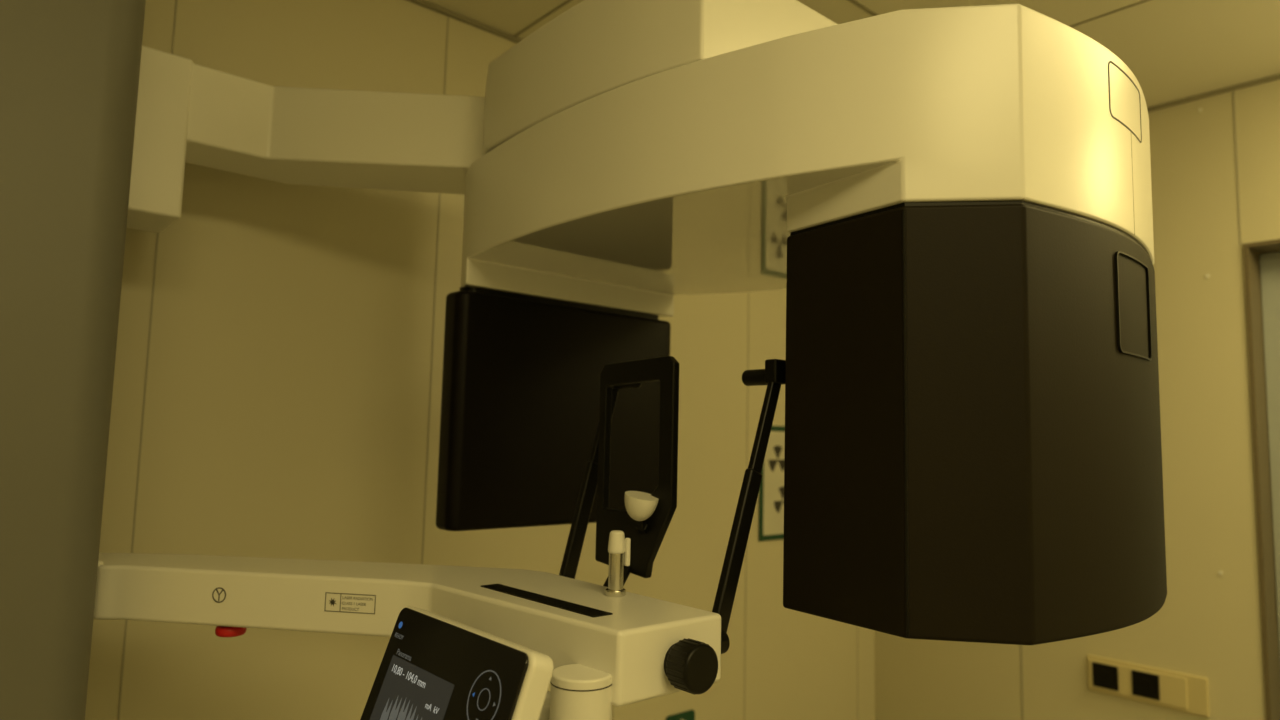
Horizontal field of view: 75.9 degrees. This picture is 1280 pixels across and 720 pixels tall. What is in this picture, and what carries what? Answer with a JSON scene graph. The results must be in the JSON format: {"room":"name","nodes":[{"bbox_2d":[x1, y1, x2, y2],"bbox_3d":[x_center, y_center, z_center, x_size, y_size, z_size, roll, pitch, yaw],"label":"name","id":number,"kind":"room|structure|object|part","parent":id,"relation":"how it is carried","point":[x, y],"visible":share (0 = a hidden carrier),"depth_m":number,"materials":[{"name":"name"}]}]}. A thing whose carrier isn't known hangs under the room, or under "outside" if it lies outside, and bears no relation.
{"room":"radiology room","nodes":[
{"label":"radiology room","id":0,"kind":"room"},
{"bbox_2d":[85,0,874,719],"bbox_3d":[-0.804,0.349,1.812,4.730,2.515,0.160,6,-7,-41],"label":"wall","id":1,"kind":"structure","parent":0,"point":[286,411],"depth_m":1.83,"materials":[{"name":"paint"}]},
{"bbox_2d":[117,0,857,719],"bbox_3d":[-0.748,0.345,1.755,4.183,2.515,0.003,6,-7,-41],"label":"trim","id":2,"kind":"structure","parent":1,"relation":"attached to","point":[176,0],"depth_m":1.95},
{"bbox_2d":[666,710,694,719],"bbox_3d":[0.121,1.092,2.453,0.120,0.070,0.003,6,-7,-41],"label":"sticker","id":3,"kind":"object","parent":1,"relation":"attached to","point":[687,715],"visible":1,"depth_m":2.46,"materials":[{"name":"paper"}]},
{"bbox_2d":[759,426,784,540],"bbox_3d":[0.504,0.423,2.836,0.270,0.385,0.004,6,-7,-41],"label":"poster","id":4,"kind":"object","parent":1,"relation":"attached to","point":[771,491],"visible":0.42,"depth_m":2.79,"materials":[{"name":"paper"}]},
{"bbox_2d":[514,0,1149,36],"bbox_3d":[0.404,-1.009,0.575,4.398,0.013,3.418,6,-7,-41],"label":"trim","id":5,"kind":"structure","parent":1,"relation":"attached to","point":[854,2],"depth_m":2.03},
{"bbox_2d":[407,0,1279,111],"bbox_3d":[0.404,-0.999,0.583,4.410,0.012,3.430,6,-7,-41],"label":"trim","id":6,"kind":"structure","parent":1,"relation":"attached to","point":[423,3],"depth_m":2.20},
{"bbox_2d":[426,0,1279,106],"bbox_3d":[0.406,-1.054,0.588,4.730,0.100,3.750,6,-7,-41],"label":"ceiling","id":7,"kind":"structure","parent":0,"point":[1174,49],"depth_m":2.08,"materials":[{"name":"paint"}]},
{"bbox_2d":[790,200,1143,248],"bbox_3d":[0.496,-0.137,1.120,0.584,0.030,0.295,6,-7,-41],"label":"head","id":8,"kind":"object","parent":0,"point":[1017,201],"visible":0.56,"depth_m":0.92},
{"bbox_2d":[461,4,1153,317],"bbox_3d":[0.216,-0.244,1.376,0.702,0.224,1.044,6,-7,-41],"label":"rotating c-arm","id":9,"kind":"object","parent":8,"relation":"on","point":[697,177],"visible":0.8,"depth_m":1.01,"materials":[{"name":"white plastic"}]},
{"bbox_2d":[436,291,670,530],"bbox_3d":[-0.164,0.107,1.619,0.539,0.423,0.070,6,-7,-41],"label":"detector","id":10,"kind":"object","parent":9,"relation":"attached to","point":[520,397],"visible":0.81,"depth_m":1.54,"materials":[{"name":"black plastic"}]},
{"bbox_2d":[460,287,658,319],"bbox_3d":[-0.147,-0.100,1.656,0.475,0.030,0.050,6,-7,-41],"label":"detector neck","id":11,"kind":"object","parent":9,"relation":"attached to","point":[474,289],"depth_m":1.61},
{"bbox_2d":[483,0,837,155],"bbox_3d":[0.051,-0.436,1.511,0.581,0.161,0.684,6,-7,-41],"label":"housing","id":12,"kind":"object","parent":9,"relation":"on","point":[593,48],"visible":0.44,"depth_m":1.20,"materials":[{"name":"white plastic"}]},
{"bbox_2d":[185,63,484,194],"bbox_3d":[-0.580,-0.431,1.581,0.774,0.141,0.251,3,-6,-17],"label":"upper arm","id":13,"kind":"object","parent":12,"relation":"attached to","point":[397,141],"visible":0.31,"depth_m":1.53},
{"bbox_2d":[1108,61,1141,142],"bbox_3d":[0.620,-0.327,1.046,0.133,0.072,0.006,7,-8,-44],"label":"hatch","id":14,"kind":"object","parent":9,"relation":"attached to","point":[1109,61],"visible":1,"depth_m":1.02,"materials":[{"name":"beige plastic"}]},
{"bbox_2d":[1131,137,1134,234],"bbox_3d":[0.624,-0.224,1.039,0.002,0.133,0.002,3,-6,-18],"label":"joint","id":15,"kind":"object","parent":9,"relation":"attached to","point":[1131,137],"visible":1,"depth_m":1.04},
{"bbox_2d":[783,204,1166,644],"bbox_3d":[0.490,0.086,1.099,0.596,0.467,0.306,6,-7,-41],"label":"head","id":16,"kind":"object","parent":8,"relation":"attached to","point":[1036,500],"visible":0.99,"depth_m":0.90},
{"bbox_2d":[1114,251,1151,360],"bbox_3d":[0.615,-0.065,1.020,0.134,0.123,0.008,7,-8,-44],"label":"hatch","id":17,"kind":"object","parent":16,"relation":"attached to","point":[1117,252],"visible":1,"depth_m":0.99,"materials":[{"name":"black plastic"}]},
{"bbox_2d":[874,79,1279,719],"bbox_3d":[2.097,0.430,1.955,0.160,2.515,3.430,6,-7,-41],"label":"wall","id":18,"kind":"structure","parent":0,"point":[1208,623],"depth_m":2.41,"materials":[{"name":"paint"}]},
{"bbox_2d":[1020,91,1241,719],"bbox_3d":[2.122,0.416,1.806,0.003,2.515,2.575,6,-7,-41],"label":"trim","id":19,"kind":"structure","parent":18,"relation":"attached to","point":[1233,95],"depth_m":2.38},
{"bbox_2d":[1087,654,1209,716],"bbox_3d":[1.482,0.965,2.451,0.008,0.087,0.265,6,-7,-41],"label":"plate","id":20,"kind":"object","parent":18,"relation":"attached to","point":[1173,689],"visible":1,"depth_m":2.40,"materials":[{"name":"white plastic"}]},
{"bbox_2d":[1092,662,1118,690],"bbox_3d":[1.424,0.968,2.510,0.007,0.071,0.072,6,-7,-41],"label":"socket","id":21,"kind":"object","parent":20,"relation":"attached to","point":[1096,667],"visible":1,"depth_m":2.50,"materials":[{"name":"black plastic"}]},
{"bbox_2d":[1132,670,1159,699],"bbox_3d":[1.496,0.962,2.427,0.007,0.071,0.072,6,-7,-41],"label":"socket","id":22,"kind":"object","parent":20,"relation":"attached to","point":[1154,693],"visible":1,"depth_m":2.42,"materials":[{"name":"black plastic"}]},
{"bbox_2d":[1198,108,1222,574],"bbox_3d":[1.494,0.046,2.574,0.005,1.582,0.522,6,-7,-41],"label":"screws","id":23,"kind":"object","parent":18,"relation":"attached to","point":[1199,109],"visible":0.56,"depth_m":2.41,"materials":[{"name":"white metal"}]},
{"bbox_2d":[1243,239,1279,719],"bbox_3d":[2.063,0.666,1.960,0.166,2.045,0.910,6,-7,-41],"label":"door frame","id":24,"kind":"structure","parent":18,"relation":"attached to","point":[1251,251],"depth_m":2.30,"materials":[{"name":"grey metal"}]},
{"bbox_2d":[1259,252,1279,654],"bbox_3d":[2.103,0.674,1.994,0.040,2.027,0.884,6,-7,-41],"label":"leaf","id":25,"kind":"object","parent":24,"relation":"attached to","point":[1269,262],"visible":1,"depth_m":2.36,"materials":[{"name":"beige wood"}]},
{"bbox_3d":[0.346,1.548,0.338,4.730,0.100,3.750,6,-7,-41],"label":"floor","id":26,"kind":"structure","parent":0,"visible":0},
{"bbox_2d":[0,0,145,719],"bbox_3d":[-0.990,0.299,1.101,0.395,2.370,0.410,6,-7,-41],"label":"column","id":27,"kind":"structure","parent":26,"relation":"on","point":[70,69],"depth_m":1.06,"materials":[{"name":"grey paint"}]},
{"bbox_2d":[127,45,192,232],"bbox_3d":[-0.884,-0.385,1.432,0.136,0.284,0.154,6,-7,-41],"label":"mounting bracket","id":28,"kind":"object","parent":27,"relation":"attached to","point":[164,89],"visible":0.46,"depth_m":1.39,"materials":[{"name":"white plastic"}]},
{"bbox_2d":[94,553,720,706],"bbox_3d":[-0.367,0.330,1.143,1.044,0.124,0.291,-1,-6,24],"label":"patient support arm","id":29,"kind":"object","parent":27,"relation":"attached to","point":[631,644],"depth_m":1.10,"materials":[{"name":"white plastic"}]},
{"bbox_2d":[212,587,225,602],"bbox_3d":[-0.584,0.326,1.138,0.021,0.021,0.001,0,-6,9],"label":"emblem ring","id":30,"kind":"object","parent":29,"relation":"attached to","point":[218,587],"visible":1,"depth_m":1.14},
{"bbox_3d":[-0.579,0.382,1.161,0.040,0.014,0.040,6,-7,-41],"label":"emergency button","id":31,"kind":"part","parent":29,"relation":"part of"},
{"bbox_2d":[324,592,375,613],"bbox_3d":[-0.391,0.328,1.107,0.073,0.025,0.001,0,-6,9],"label":"label border","id":32,"kind":"object","parent":29,"relation":"attached to","point":[325,592],"visible":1,"depth_m":1.11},
{"bbox_3d":[-0.119,0.290,0.992,0.027,0.004,0.231,6,-7,-42],"label":"table slot","id":33,"kind":"part","parent":29,"relation":"part of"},
{"bbox_2d":[549,664,611,719],"bbox_3d":[-0.062,0.431,0.835,0.064,0.220,0.064,6,-7,-41],"label":"support","id":34,"kind":"object","parent":29,"relation":"attached to","point":[564,704],"visible":0.91,"depth_m":0.82,"materials":[{"name":"white plastic"}]},
{"bbox_2d":[539,691,549,719],"bbox_3d":[-0.168,0.391,0.888,0.150,0.045,0.120,6,-7,-41],"label":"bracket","id":35,"kind":"object","parent":34,"relation":"attached to","point":[545,713],"depth_m":0.87,"materials":[{"name":"white plastic"}]},
{"bbox_2d":[550,681,611,691],"bbox_3d":[-0.060,0.331,0.845,0.065,0.001,0.065,6,-7,-41],"label":"cap","id":36,"kind":"object","parent":34,"relation":"attached to","point":[550,681],"depth_m":0.82,"materials":[{"name":"beige plastic"}]},
{"bbox_2d":[605,588,625,596],"bbox_3d":[-0.031,0.291,1.029,0.026,0.008,0.026,6,-7,-41],"label":"post","id":37,"kind":"object","parent":29,"relation":"on","point":[611,593],"depth_m":1.02,"materials":[{"name":"silver metal"}]},
{"bbox_2d":[608,553,623,589],"bbox_3d":[-0.030,0.265,1.032,0.019,0.050,0.019,6,-7,-41],"label":"bite post","id":38,"kind":"object","parent":29,"relation":"on","point":[616,561],"visible":1,"depth_m":1.02,"materials":[{"name":"metal"}]},
{"bbox_3d":[-0.030,0.265,1.032,0.019,0.050,0.019,6,-7,-41],"label":"post","id":39,"kind":"part","parent":38,"relation":"part of","materials":[{"name":"metal"}]},
{"bbox_2d":[608,530,624,553],"bbox_3d":[-0.029,0.230,1.035,0.022,0.028,0.022,6,-7,-41],"label":"post cap","id":40,"kind":"object","parent":38,"relation":"on","point":[616,545],"depth_m":1.03,"materials":[{"name":"white plastic"}]},
{"bbox_2d":[624,538,630,565],"bbox_3d":[-0.016,0.243,1.036,0.006,0.035,0.007,6,-7,-41],"label":"clip","id":41,"kind":"object","parent":38,"relation":"attached to","point":[627,540],"depth_m":1.03,"materials":[{"name":"white plastic"}]},
{"bbox_3d":[-0.033,0.300,1.113,0.030,0.054,0.063,-2,-6,28],"label":"frame foot","id":42,"kind":"part","parent":29,"relation":"part of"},
{"bbox_2d":[595,356,679,577],"bbox_3d":[-0.006,0.146,1.137,0.012,0.298,0.157,6,-7,-41],"label":"frame","id":43,"kind":"object","parent":29,"relation":"attached to","point":[644,548],"visible":0.88,"depth_m":1.11,"materials":[{"name":"black plastic"}]},
{"bbox_2d":[638,520,644,529],"bbox_3d":[0.002,0.211,1.097,0.006,0.030,0.010,6,-7,-41],"label":"stem","id":44,"kind":"object","parent":43,"relation":"attached to","point":[641,524],"depth_m":1.09,"materials":[{"name":"plastic"}]},
{"bbox_2d":[624,491,658,520],"bbox_3d":[0.002,0.195,1.089,0.044,0.039,0.048,6,-7,-41],"label":"cup","id":45,"kind":"object","parent":43,"relation":"attached to","point":[640,506],"visible":1,"depth_m":1.08,"materials":[{"name":"white plastic"}]},
{"bbox_2d":[636,523,647,533],"bbox_3d":[0.004,0.227,1.104,0.025,0.021,0.022,6,-7,-41],"label":"bracket","id":46,"kind":"object","parent":43,"relation":"attached to","point":[644,531],"depth_m":1.10,"materials":[{"name":"black plastic"}]},
{"bbox_2d":[664,644,674,675],"bbox_3d":[0.043,0.325,0.881,0.040,0.040,0.015,6,-7,-41],"label":"stem","id":47,"kind":"object","parent":29,"relation":"attached to","point":[665,659],"depth_m":0.87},
{"bbox_2d":[666,666,681,673],"bbox_3d":[0.036,0.322,0.852,0.002,0.003,0.024,6,-7,-41],"label":"rib","id":48,"kind":"object","parent":29,"relation":"attached to","point":[669,668],"visible":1,"depth_m":0.85,"materials":[{"name":"black plastic"}]},
{"bbox_2d":[666,673,682,679],"bbox_3d":[0.036,0.329,0.852,0.002,0.003,0.024,6,-7,-41],"label":"rib","id":49,"kind":"object","parent":29,"relation":"attached to","point":[666,673],"visible":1,"depth_m":0.85,"materials":[{"name":"black plastic"}]},
{"bbox_2d":[667,660,682,666],"bbox_3d":[0.037,0.316,0.853,0.002,0.003,0.024,6,-7,-41],"label":"rib","id":50,"kind":"object","parent":29,"relation":"attached to","point":[669,661],"visible":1,"depth_m":0.85,"materials":[{"name":"black plastic"}]},
{"bbox_2d":[668,653,684,659],"bbox_3d":[0.039,0.310,0.855,0.002,0.003,0.024,6,-7,-41],"label":"rib","id":51,"kind":"object","parent":29,"relation":"attached to","point":[669,654],"visible":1,"depth_m":0.85,"materials":[{"name":"black plastic"}]},
{"bbox_2d":[671,648,687,653],"bbox_3d":[0.042,0.305,0.858,0.002,0.003,0.024,6,-7,-41],"label":"rib","id":52,"kind":"object","parent":29,"relation":"attached to","point":[674,649],"visible":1,"depth_m":0.86,"materials":[{"name":"black plastic"}]},
{"bbox_2d":[675,643,691,648],"bbox_3d":[0.046,0.301,0.862,0.002,0.003,0.024,6,-7,-41],"label":"rib","id":53,"kind":"object","parent":29,"relation":"attached to","point":[675,643],"visible":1,"depth_m":0.86,"materials":[{"name":"black plastic"}]},
{"bbox_3d":[0.055,0.324,0.868,0.051,0.051,0.032,6,-7,-41],"label":"knob","id":54,"kind":"part","parent":29,"relation":"part of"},
{"bbox_2d":[721,631,729,653],"bbox_3d":[0.085,0.329,0.955,0.028,0.028,0.028,6,-7,-41],"label":"joint","id":55,"kind":"object","parent":29,"relation":"on","point":[725,643],"visible":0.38,"depth_m":0.95,"materials":[{"name":"black plastic"}]},
{"bbox_2d":[712,468,761,632],"bbox_3d":[0.115,0.237,0.993,0.015,0.210,0.100,-4,-7,43],"label":"rod","id":56,"kind":"object","parent":55,"relation":"attached to","point":[738,539],"visible":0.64,"depth_m":0.99,"materials":[{"name":"black plastic"}]},
{"bbox_2d":[748,381,780,473],"bbox_3d":[0.160,0.087,1.053,0.011,0.146,0.072,-4,-7,43],"label":"rod","id":57,"kind":"object","parent":56,"relation":"attached to","point":[768,410],"visible":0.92,"depth_m":1.05,"materials":[{"name":"black plastic"}]},
{"bbox_2d":[742,369,767,385],"bbox_3d":[0.162,0.023,1.100,0.022,0.022,0.054,6,-7,-41],"label":"pad","id":58,"kind":"object","parent":57,"relation":"attached to","point":[756,377],"visible":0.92,"depth_m":1.10,"materials":[{"name":"black plastic"}]},
{"bbox_2d":[765,359,785,383],"bbox_3d":[0.179,0.016,1.079,0.026,0.032,0.020,6,-7,-41],"label":"clamp","id":59,"kind":"object","parent":57,"relation":"attached to","point":[774,368],"visible":0.78,"depth_m":1.07,"materials":[{"name":"black plastic"}]},
{"bbox_3d":[-0.140,0.481,1.006,0.100,0.110,0.350,6,-7,-41],"label":"support arm","id":60,"kind":"object","parent":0,"visible":0},
{"bbox_2d":[406,606,553,719],"bbox_3d":[-0.207,0.380,0.841,0.094,0.201,0.280,6,-7,-41],"label":"tablet shell","id":61,"kind":"object","parent":60,"relation":"attached to","point":[538,676],"depth_m":0.76,"materials":[{"name":"white plastic"}]},
{"bbox_2d":[392,664,425,687],"bbox_3d":[-0.252,0.344,0.891,0.003,0.009,0.079,6,-7,-41],"label":"display text","id":62,"kind":"object","parent":61,"relation":"attached to","point":[394,664],"visible":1,"depth_m":0.89},
{"bbox_2d":[370,655,454,719],"bbox_3d":[-0.251,0.389,0.859,0.044,0.120,0.143,6,-7,-41],"label":"screen","id":63,"kind":"object","parent":61,"relation":"in","point":[437,692],"depth_m":0.87,"materials":[{"name":"grey glass"}]},
{"bbox_2d":[360,608,528,719],"bbox_3d":[-0.218,0.373,0.834,0.071,0.189,0.270,6,-7,-41],"label":"control panel","id":64,"kind":"object","parent":61,"relation":"in","point":[456,655],"depth_m":0.83,"materials":[{"name":"black plastic"}]},
{"bbox_2d":[397,649,410,660],"bbox_3d":[-0.263,0.329,0.916,0.001,0.006,0.035,19,-15,-39],"label":"display text","id":65,"kind":"object","parent":64,"relation":"attached to","point":[398,649],"depth_m":0.92},
{"bbox_3d":[-0.149,0.324,0.782,0.007,0.019,0.020,6,-7,-41],"label":"user interface dial","id":66,"kind":"part","parent":61,"relation":"part of","materials":[{"name":"black plastic"}]},
{"bbox_3d":[-0.149,0.324,0.782,0.018,0.050,0.053,6,-7,-41],"label":"user interface dial","id":67,"kind":"part","parent":61,"relation":"part of","materials":[{"name":"black plastic"}]},
{"bbox_3d":[-0.115,0.347,1.184,0.028,0.028,0.028,6,-7,-41],"label":"rod","id":68,"kind":"object","parent":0,"visible":0},
{"bbox_2d":[559,461,597,578],"bbox_3d":[-0.092,0.254,1.211,0.077,0.208,0.013,6,-7,-41],"label":"rod","id":69,"kind":"object","parent":68,"relation":"attached to","point":[576,537],"visible":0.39,"depth_m":1.21,"materials":[{"name":"black plastic"}]},
{"bbox_2d":[589,389,618,462],"bbox_3d":[-0.056,0.102,1.255,0.056,0.144,0.010,6,-7,-41],"label":"rod","id":70,"kind":"object","parent":69,"relation":"attached to","point":[594,453],"visible":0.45,"depth_m":1.24,"materials":[{"name":"black plastic"}]},
{"bbox_2d":[614,383,641,389],"bbox_3d":[-0.021,0.034,1.254,0.022,0.022,0.054,6,-7,-41],"label":"pad","id":71,"kind":"object","parent":70,"relation":"attached to","point":[636,385],"visible":0.39,"depth_m":1.24,"materials":[{"name":"black plastic"}]}
]}

